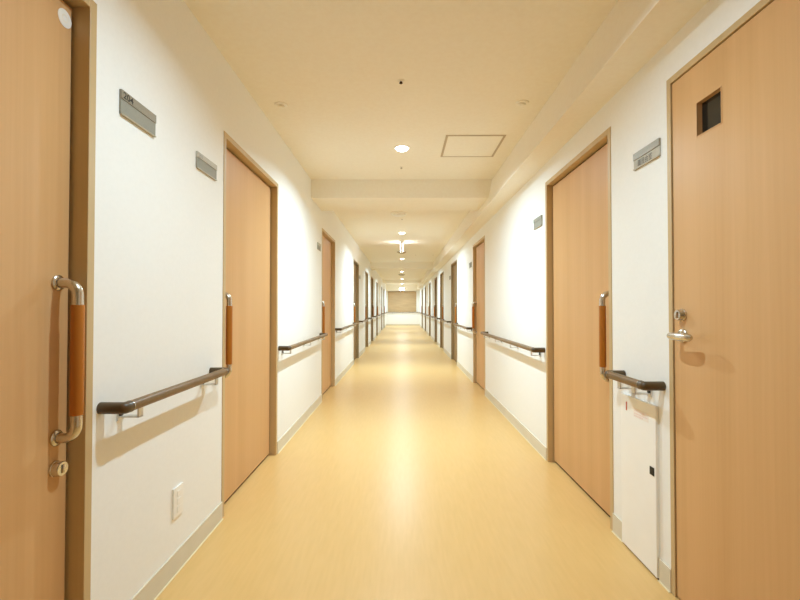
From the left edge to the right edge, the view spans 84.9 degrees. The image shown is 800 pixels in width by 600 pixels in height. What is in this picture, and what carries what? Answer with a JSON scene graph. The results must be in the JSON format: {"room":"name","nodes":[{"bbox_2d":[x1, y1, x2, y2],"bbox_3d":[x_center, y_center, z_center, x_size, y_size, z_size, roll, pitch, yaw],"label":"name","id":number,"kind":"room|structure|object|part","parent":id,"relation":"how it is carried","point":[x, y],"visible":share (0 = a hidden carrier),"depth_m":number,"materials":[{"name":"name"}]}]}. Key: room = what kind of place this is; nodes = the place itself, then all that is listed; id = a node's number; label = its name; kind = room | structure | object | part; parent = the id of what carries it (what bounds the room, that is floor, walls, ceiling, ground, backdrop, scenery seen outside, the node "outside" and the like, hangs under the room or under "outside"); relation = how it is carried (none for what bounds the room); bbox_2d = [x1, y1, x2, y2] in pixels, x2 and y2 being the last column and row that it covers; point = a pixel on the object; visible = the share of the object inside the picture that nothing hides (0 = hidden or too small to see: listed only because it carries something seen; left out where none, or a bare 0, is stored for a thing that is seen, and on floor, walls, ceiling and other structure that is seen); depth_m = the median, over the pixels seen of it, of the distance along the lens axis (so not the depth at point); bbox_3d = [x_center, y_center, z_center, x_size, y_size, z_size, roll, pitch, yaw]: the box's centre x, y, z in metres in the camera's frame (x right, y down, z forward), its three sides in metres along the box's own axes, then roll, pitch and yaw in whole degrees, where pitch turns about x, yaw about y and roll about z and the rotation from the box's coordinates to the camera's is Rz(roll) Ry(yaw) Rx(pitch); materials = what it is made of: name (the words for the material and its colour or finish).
{"room":"hospital interior","nodes":[
{"label":"hospital interior","id":0,"kind":"room"},
{"bbox_2d":[90,0,385,599],"bbox_3d":[-0.971,0.078,11.755,0.140,2.460,29.500,0,-1,0],"label":"wall","id":1,"kind":"structure","parent":0,"point":[158,240],"depth_m":1.80,"materials":[{"name":"paint"}]},
{"bbox_2d":[0,0,96,599],"bbox_3d":[-1.005,0.101,0.833,0.172,2.065,1.030,0,-1,0],"label":"door","id":2,"kind":"structure","parent":1,"relation":"in","point":[48,48],"depth_m":1.22,"materials":[{"name":"laminate"}]},
{"bbox_3d":[-0.957,0.174,1.265,0.074,0.477,0.029,0,-1,0],"label":"handle","id":3,"kind":"part","parent":2,"relation":"part of","materials":[{"name":"brown wood"}]},
{"bbox_3d":[-1.019,0.101,0.833,0.144,2.065,1.030,0,-1,0],"label":"frame","id":4,"kind":"part","parent":2,"relation":"part of","materials":[{"name":"laminate"}]},
{"bbox_2d":[119,89,155,136],"bbox_3d":[-0.943,-0.669,1.579,0.010,0.085,0.208,0,-1,0],"label":"room sign","id":5,"kind":"object","parent":1,"relation":"attached to","point":[130,108],"visible":1,"depth_m":1.56,"materials":[{"name":"beige plastic"}]},
{"bbox_3d":[-0.943,-0.629,1.579,0.010,0.004,0.204,0,-1,0],"label":"edge rail","id":6,"kind":"part","parent":5,"relation":"part of","materials":[{"name":"beige plastic"}]},
{"bbox_2d":[96,367,229,420],"bbox_3d":[-0.899,0.370,1.782,0.096,0.081,0.835,0,-1,0],"label":"handrail","id":7,"kind":"object","parent":1,"relation":"attached to","point":[121,409],"visible":1,"depth_m":1.51,"materials":[{"name":"plastic"}]},
{"bbox_3d":[-0.870,0.349,1.782,0.035,0.035,0.750,0,-1,0],"label":"rail","id":8,"kind":"part","parent":7,"relation":"part of","materials":[{"name":"brown wood"}]},
{"bbox_2d":[172,482,182,519],"bbox_3d":[-0.942,0.851,1.854,0.010,0.126,0.080,0,-1,0],"label":"outlet plate","id":9,"kind":"object","parent":1,"relation":"attached to","point":[177,492],"visible":1,"depth_m":1.84,"materials":[{"name":"white plastic"}]},
{"bbox_2d":[196,151,216,180],"bbox_3d":[-0.940,-0.650,2.130,0.010,0.078,0.214,0,-1,0],"label":"room sign","id":10,"kind":"object","parent":1,"relation":"attached to","point":[203,164],"visible":1,"depth_m":2.12,"materials":[{"name":"beige plastic"}]},
{"bbox_3d":[-0.940,-0.613,2.129,0.010,0.004,0.210,0,-1,0],"label":"edge rail","id":11,"kind":"part","parent":10,"relation":"part of","materials":[{"name":"beige plastic"}]},
{"bbox_2d":[221,131,277,517],"bbox_3d":[-0.998,0.133,2.836,0.168,2.065,1.023,0,-1,0],"label":"door","id":12,"kind":"structure","parent":1,"relation":"in","point":[250,194],"depth_m":2.85,"materials":[{"name":"laminate"}]},
{"bbox_3d":[-0.954,0.192,2.387,0.070,0.477,0.029,0,-1,0],"label":"handle","id":13,"kind":"part","parent":12,"relation":"part of","materials":[{"name":"brown wood"}]},
{"bbox_2d":[131,325,385,599],"bbox_3d":[-0.895,1.262,11.736,0.012,0.092,29.500,0,-1,0],"label":"baseboard","id":14,"kind":"structure","parent":1,"relation":"attached to","point":[166,573],"depth_m":1.99,"materials":[{"name":"plastic"}]},
{"bbox_2d":[278,333,327,354],"bbox_3d":[-0.888,0.409,4.227,0.096,0.081,1.725,0,-1,0],"label":"handrail","id":15,"kind":"object","parent":1,"relation":"attached to","point":[321,335],"visible":1,"depth_m":3.71,"materials":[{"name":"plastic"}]},
{"bbox_3d":[-0.859,0.388,4.227,0.035,0.035,1.640,0,-1,0],"label":"rail","id":16,"kind":"part","parent":15,"relation":"part of","materials":[{"name":"brown wood"}]},
{"bbox_2d":[321,228,334,394],"bbox_3d":[-0.985,0.179,5.702,0.168,2.065,1.020,0,-1,0],"label":"door","id":17,"kind":"structure","parent":1,"relation":"in","point":[328,243],"depth_m":5.95,"materials":[{"name":"laminate"}]},
{"bbox_2d":[335,322,357,332],"bbox_3d":[-0.873,0.460,7.374,0.096,0.081,2.290,0,-1,0],"label":"handrail","id":18,"kind":"object","parent":1,"relation":"attached to","point":[354,323],"visible":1,"depth_m":6.58,"materials":[{"name":"plastic"}]},
{"bbox_3d":[-0.844,0.438,7.374,0.035,0.035,2.205,0,-1,0],"label":"rail","id":19,"kind":"part","parent":18,"relation":"part of","materials":[{"name":"brown wood"}]},
{"bbox_2d":[354,260,358,359],"bbox_3d":[-0.969,0.234,9.132,0.168,2.065,1.020,0,-1,0],"label":"door","id":20,"kind":"structure","parent":1,"relation":"in","point":[356,265],"depth_m":9.60,"materials":[{"name":"brown laminate"}]},
{"bbox_2d":[365,271,367,346],"bbox_3d":[-0.957,0.277,11.832,0.168,2.065,1.020,0,-1,0],"label":"door","id":21,"kind":"structure","parent":1,"relation":"in","point":[366,273],"depth_m":12.30,"materials":[{"name":"brown laminate"}]},
{"bbox_2d":[371,277,373,340],"bbox_3d":[-0.947,0.311,13.931,0.168,2.065,1.020,0,-1,0],"label":"door","id":22,"kind":"structure","parent":1,"relation":"in","point":[372,305],"depth_m":14.34,"materials":[{"name":"brown laminate"}]},
{"bbox_3d":[-0.959,0.311,13.931,0.144,2.065,1.020,0,-1,0],"label":"frame","id":23,"kind":"part","parent":22,"relation":"part of","materials":[{"name":"brown laminate"}]},
{"bbox_2d":[376,282,377,335],"bbox_3d":[-0.935,0.354,16.661,0.168,2.065,1.020,0,-1,0],"label":"door","id":24,"kind":"structure","parent":1,"relation":"in","point":[376,282],"depth_m":17.14,"materials":[{"name":"brown laminate"}]},
{"bbox_2d":[381,287,381,329],"bbox_3d":[-0.917,0.418,20.610,0.168,2.065,1.020,0,-1,0],"label":"door","id":25,"kind":"structure","parent":1,"relation":"in","point":[381,287],"depth_m":21.08,"materials":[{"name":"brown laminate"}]},
{"bbox_2d":[184,0,617,284],"bbox_3d":[0.105,-1.202,11.770,2.293,0.100,29.780,0,-1,0],"label":"ceiling","id":26,"kind":"structure","parent":0,"point":[465,66],"depth_m":2.54,"materials":[{"name":"paint"}]},
{"bbox_2d":[275,102,287,108],"bbox_3d":[-0.787,-1.283,2.895,0.084,0.021,0.084,0,-1,0],"label":"ceiling sensor","id":27,"kind":"object","parent":26,"relation":"attached to","point":[281,105],"visible":1,"depth_m":2.88,"materials":[{"name":"beige plastic"}]},
{"bbox_2d":[391,211,406,216],"bbox_3d":[-0.011,-1.217,6.240,0.230,0.047,0.230,0,-1,0],"label":"smoke detector","id":28,"kind":"object","parent":26,"relation":"attached to","point":[397,213],"visible":1,"depth_m":6.18,"materials":[{"name":"white plastic"}]},
{"bbox_3d":[-0.011,-1.231,6.241,0.230,0.018,0.230,0,-1,0],"label":"mount plate","id":29,"kind":"part","parent":28,"relation":"part of","materials":[{"name":"white plastic"}]},
{"bbox_2d":[397,79,404,83],"bbox_3d":[0.006,-1.292,2.591,0.044,0.014,0.044,0,-1,0],"label":"sprinkler","id":30,"kind":"object","parent":26,"relation":"attached to","point":[400,81],"visible":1,"depth_m":2.59,"materials":[{"name":"brown"}]},
{"bbox_2d":[311,179,491,210],"bbox_3d":[0.017,-1.164,4.894,1.900,0.195,0.610,0,-1,0],"label":"beam","id":31,"kind":"structure","parent":26,"relation":"attached to","point":[351,194],"depth_m":4.59,"materials":[{"name":"paint"}]},
{"bbox_2d":[370,262,432,269],"bbox_3d":[0.056,-1.035,13.443,1.900,0.180,0.650,0,-1,0],"label":"beam","id":32,"kind":"structure","parent":26,"relation":"attached to","point":[373,265],"depth_m":13.12,"materials":[{"name":"paint"}]},
{"bbox_2d":[399,241,403,252],"bbox_3d":[0.036,-1.093,9.019,0.100,0.205,0.320,0,-1,0],"label":"exit sign","id":33,"kind":"object","parent":26,"relation":"hanging from","point":[401,243],"visible":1,"depth_m":8.87,"materials":[{"name":"white plastic"}]},
{"bbox_2d":[386,285,417,290],"bbox_3d":[0.115,-0.739,26.315,1.900,0.360,0.400,0,-1,0],"label":"beam","id":34,"kind":"structure","parent":26,"relation":"attached to","point":[388,287],"depth_m":26.11,"materials":[{"name":"paint"}]},
{"bbox_2d":[383,280,420,282],"bbox_3d":[0.094,-0.919,21.742,1.900,0.145,0.650,0,-1,0],"label":"beam","id":35,"kind":"structure","parent":26,"relation":"attached to","point":[384,281],"depth_m":21.42,"materials":[{"name":"paint"}]},
{"bbox_2d":[394,145,409,151],"bbox_3d":[0.017,-1.269,3.681,0.138,0.024,0.138,0,-1,0],"label":"recessed light","id":36,"kind":"object","parent":26,"relation":"in","point":[401,148],"visible":1,"depth_m":3.65,"materials":[{"name":"white plastic"}]},
{"bbox_2d":[441,135,505,156],"bbox_3d":[0.594,-1.280,3.650,0.469,0.003,0.493,0,-1,0],"label":"access hatch","id":37,"kind":"object","parent":26,"relation":"attached to","point":[455,145],"visible":1,"depth_m":3.62,"materials":[{"name":"beige metal"}]},
{"bbox_2d":[516,100,528,106],"bbox_3d":[0.803,-1.284,2.867,0.084,0.021,0.084,0,-1,0],"label":"ceiling sensor","id":38,"kind":"object","parent":26,"relation":"attached to","point":[521,103],"visible":1,"depth_m":2.85,"materials":[{"name":"beige plastic"}]},
{"bbox_2d":[417,0,708,289],"bbox_3d":[1.026,-1.009,11.763,0.172,0.285,29.500,0,-1,0],"label":"soffit","id":39,"kind":"structure","parent":26,"relation":"attached to","point":[633,32],"depth_m":2.23,"materials":[{"name":"paint"}]},
{"bbox_2d":[386,290,418,323],"bbox_3d":[0.173,0.316,26.568,2.293,2.460,0.140,0,-1,0],"label":"wall","id":40,"kind":"structure","parent":0,"point":[391,318],"depth_m":26.48,"materials":[{"name":"paint"}]},
{"bbox_2d":[388,291,415,311],"bbox_3d":[0.127,0.094,26.482,1.712,1.240,0.040,0,-1,0],"label":"wall panel","id":41,"kind":"object","parent":40,"relation":"attached to","point":[398,301],"visible":1,"depth_m":26.47,"materials":[{"name":"beige wood"}]},
{"bbox_2d":[386,324,418,324],"bbox_3d":[0.173,1.498,26.475,2.013,0.092,0.008,0,-1,0],"label":"baseboard","id":42,"kind":"structure","parent":40,"relation":"attached to","point":[386,324],"depth_m":26.47,"materials":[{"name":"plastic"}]},
{"bbox_2d":[388,312,417,312],"bbox_3d":[0.173,0.765,26.439,1.852,0.082,0.104,0,-1,0],"label":"handrail","id":43,"kind":"object","parent":40,"relation":"attached to","point":[388,312],"visible":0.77,"depth_m":26.39,"materials":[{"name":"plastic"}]},
{"bbox_2d":[156,325,680,599],"bbox_3d":[0.105,1.358,11.729,2.293,0.100,29.780,0,-1,0],"label":"floor","id":44,"kind":"structure","parent":0,"point":[405,481],"depth_m":2.40,"materials":[{"name":"laminate"}]},
{"bbox_2d":[419,0,759,567],"bbox_3d":[1.182,0.078,11.745,0.140,2.460,29.500,0,-1,0],"label":"wall","id":45,"kind":"structure","parent":0,"point":[636,115],"depth_m":2.13,"materials":[{"name":"paint"}]},
{"bbox_2d":[421,289,422,327],"bbox_3d":[1.217,0.468,22.790,0.171,2.035,1.000,0,-1,0],"label":"door","id":46,"kind":"structure","parent":45,"relation":"in","point":[422,289],"depth_m":23.25,"materials":[{"name":"brown laminate"}]},
{"bbox_3d":[1.230,0.468,22.790,0.144,2.035,1.000,0,-1,0],"label":"frame","id":47,"kind":"part","parent":46,"relation":"part of","materials":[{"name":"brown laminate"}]},
{"bbox_2d":[425,287,425,330],"bbox_3d":[1.203,0.419,19.791,0.171,2.035,1.000,0,-1,0],"label":"door","id":48,"kind":"structure","parent":45,"relation":"in","point":[425,287],"depth_m":20.25,"materials":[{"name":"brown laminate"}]},
{"bbox_2d":[428,282,430,335],"bbox_3d":[1.188,0.368,16.551,0.171,2.035,1.020,0,-1,0],"label":"door","id":49,"kind":"structure","parent":45,"relation":"in","point":[429,306],"depth_m":16.97,"materials":[{"name":"brown laminate"}]},
{"bbox_3d":[1.202,0.368,16.551,0.144,2.035,1.020,0,-1,0],"label":"frame","id":50,"kind":"part","parent":49,"relation":"part of","materials":[{"name":"brown laminate"}]},
{"bbox_2d":[434,277,436,341],"bbox_3d":[1.175,0.321,13.641,0.171,2.035,1.000,0,-1,0],"label":"door","id":51,"kind":"structure","parent":45,"relation":"in","point":[435,305],"depth_m":14.04,"materials":[{"name":"brown laminate"}]},
{"bbox_3d":[1.188,0.321,13.641,0.144,2.035,1.000,0,-1,0],"label":"frame","id":52,"kind":"part","parent":51,"relation":"part of","materials":[{"name":"brown laminate"}]},
{"bbox_2d":[440,271,443,347],"bbox_3d":[1.165,0.288,11.602,0.171,2.035,1.020,0,-1,0],"label":"door","id":53,"kind":"structure","parent":45,"relation":"in","point":[442,273],"depth_m":11.83,"materials":[{"name":"brown laminate"}]},
{"bbox_2d":[451,260,456,361],"bbox_3d":[1.153,0.245,8.892,0.171,2.035,1.000,0,-1,0],"label":"door","id":54,"kind":"structure","parent":45,"relation":"in","point":[454,264],"depth_m":9.12,"materials":[{"name":"brown laminate"}]},
{"bbox_2d":[453,323,471,331],"bbox_3d":[1.044,0.460,7.400,0.096,0.081,1.780,0,-1,0],"label":"handrail","id":55,"kind":"object","parent":45,"relation":"attached to","point":[456,324],"visible":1,"depth_m":6.83,"materials":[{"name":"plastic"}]},
{"bbox_2d":[472,235,484,389],"bbox_3d":[1.140,0.199,6.027,0.171,2.035,0.930,0,-1,0],"label":"door","id":56,"kind":"structure","parent":45,"relation":"in","point":[478,305],"depth_m":6.18,"materials":[{"name":"laminate"}]},
{"bbox_2d":[481,332,544,356],"bbox_3d":[1.030,0.410,4.304,0.096,0.081,2.162,0,-1,0],"label":"handrail","id":57,"kind":"object","parent":45,"relation":"attached to","point":[518,345],"visible":1,"depth_m":3.73,"materials":[{"name":"plastic"}]},
{"bbox_3d":[1.001,0.389,4.305,0.035,0.035,2.077,0,-1,0],"label":"rail","id":58,"kind":"part","parent":57,"relation":"part of","materials":[{"name":"brown wood"}]},
{"bbox_2d":[533,215,542,229],"bbox_3d":[1.069,-0.601,3.390,0.010,0.080,0.200,0,-1,0],"label":"room sign","id":59,"kind":"object","parent":45,"relation":"attached to","point":[537,222],"visible":1,"depth_m":3.38,"materials":[{"name":"beige plastic"}]},
{"bbox_3d":[1.071,-0.588,3.390,0.006,0.047,0.200,0,-1,0],"label":"name plate","id":60,"kind":"part","parent":59,"relation":"part of","materials":[{"name":"grey plastic"}]},
{"bbox_2d":[419,324,670,592],"bbox_3d":[1.105,1.262,11.726,0.012,0.092,29.500,0,-1,0],"label":"baseboard","id":61,"kind":"structure","parent":45,"relation":"attached to","point":[664,580],"depth_m":3.49,"materials":[{"name":"plastic"}]},
{"bbox_2d":[545,127,613,530],"bbox_3d":[1.125,0.146,2.700,0.171,2.035,1.005,0,-1,0],"label":"door","id":62,"kind":"structure","parent":45,"relation":"in","point":[578,222],"depth_m":2.67,"materials":[{"name":"laminate"}]},
{"bbox_3d":[1.073,0.191,2.275,0.066,0.477,0.029,0,-1,0],"label":"handle","id":63,"kind":"part","parent":62,"relation":"part of","materials":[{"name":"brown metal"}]},
{"bbox_2d":[604,370,665,396],"bbox_3d":[1.019,0.372,1.926,0.096,0.081,0.350,0,-1,0],"label":"handrail","id":64,"kind":"object","parent":45,"relation":"attached to","point":[620,376],"visible":1,"depth_m":1.85,"materials":[{"name":"plastic"}]},
{"bbox_3d":[0.990,0.351,1.926,0.035,0.035,0.265,0,-1,0],"label":"rail","id":65,"kind":"part","parent":64,"relation":"part of","materials":[{"name":"brown wood"}]},
{"bbox_2d":[621,393,659,579],"bbox_3d":[1.059,0.796,1.940,0.016,0.710,0.286,0,-1,0],"label":"panel","id":66,"kind":"object","parent":45,"relation":"attached to","point":[639,418],"visible":1,"depth_m":1.91,"materials":[{"name":"white metal"}]},
{"bbox_2d":[633,138,660,170],"bbox_3d":[1.062,-0.625,1.885,0.010,0.074,0.199,0,-1,0],"label":"room sign","id":67,"kind":"object","parent":45,"relation":"attached to","point":[652,151],"visible":1,"depth_m":1.87,"materials":[{"name":"beige plastic"}]},
{"bbox_3d":[1.062,-0.590,1.884,0.010,0.004,0.195,0,-1,0],"label":"edge rail","id":68,"kind":"part","parent":67,"relation":"part of","materials":[{"name":"beige plastic"}]},
{"bbox_2d":[666,0,799,599],"bbox_3d":[1.099,0.129,1.255,0.210,2.022,0.944,0,-1,0],"label":"door","id":69,"kind":"structure","parent":45,"relation":"in","point":[733,110],"depth_m":1.38,"materials":[{"name":"laminate"}]},
{"bbox_3d":[1.031,0.134,1.589,0.071,0.030,0.137,0,-1,0],"label":"lever","id":70,"kind":"part","parent":69,"relation":"part of","materials":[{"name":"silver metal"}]},
{"bbox_3d":[1.060,0.134,1.645,0.014,0.053,0.053,0,-1,0],"label":"lever handle","id":71,"kind":"part","parent":69,"relation":"part of","materials":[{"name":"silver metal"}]},
{"bbox_3d":[1.066,-0.647,1.509,0.005,0.126,0.126,0,-1,0],"label":"window trim","id":72,"kind":"part","parent":69,"relation":"part of","materials":[{"name":"laminate"}]}
]}

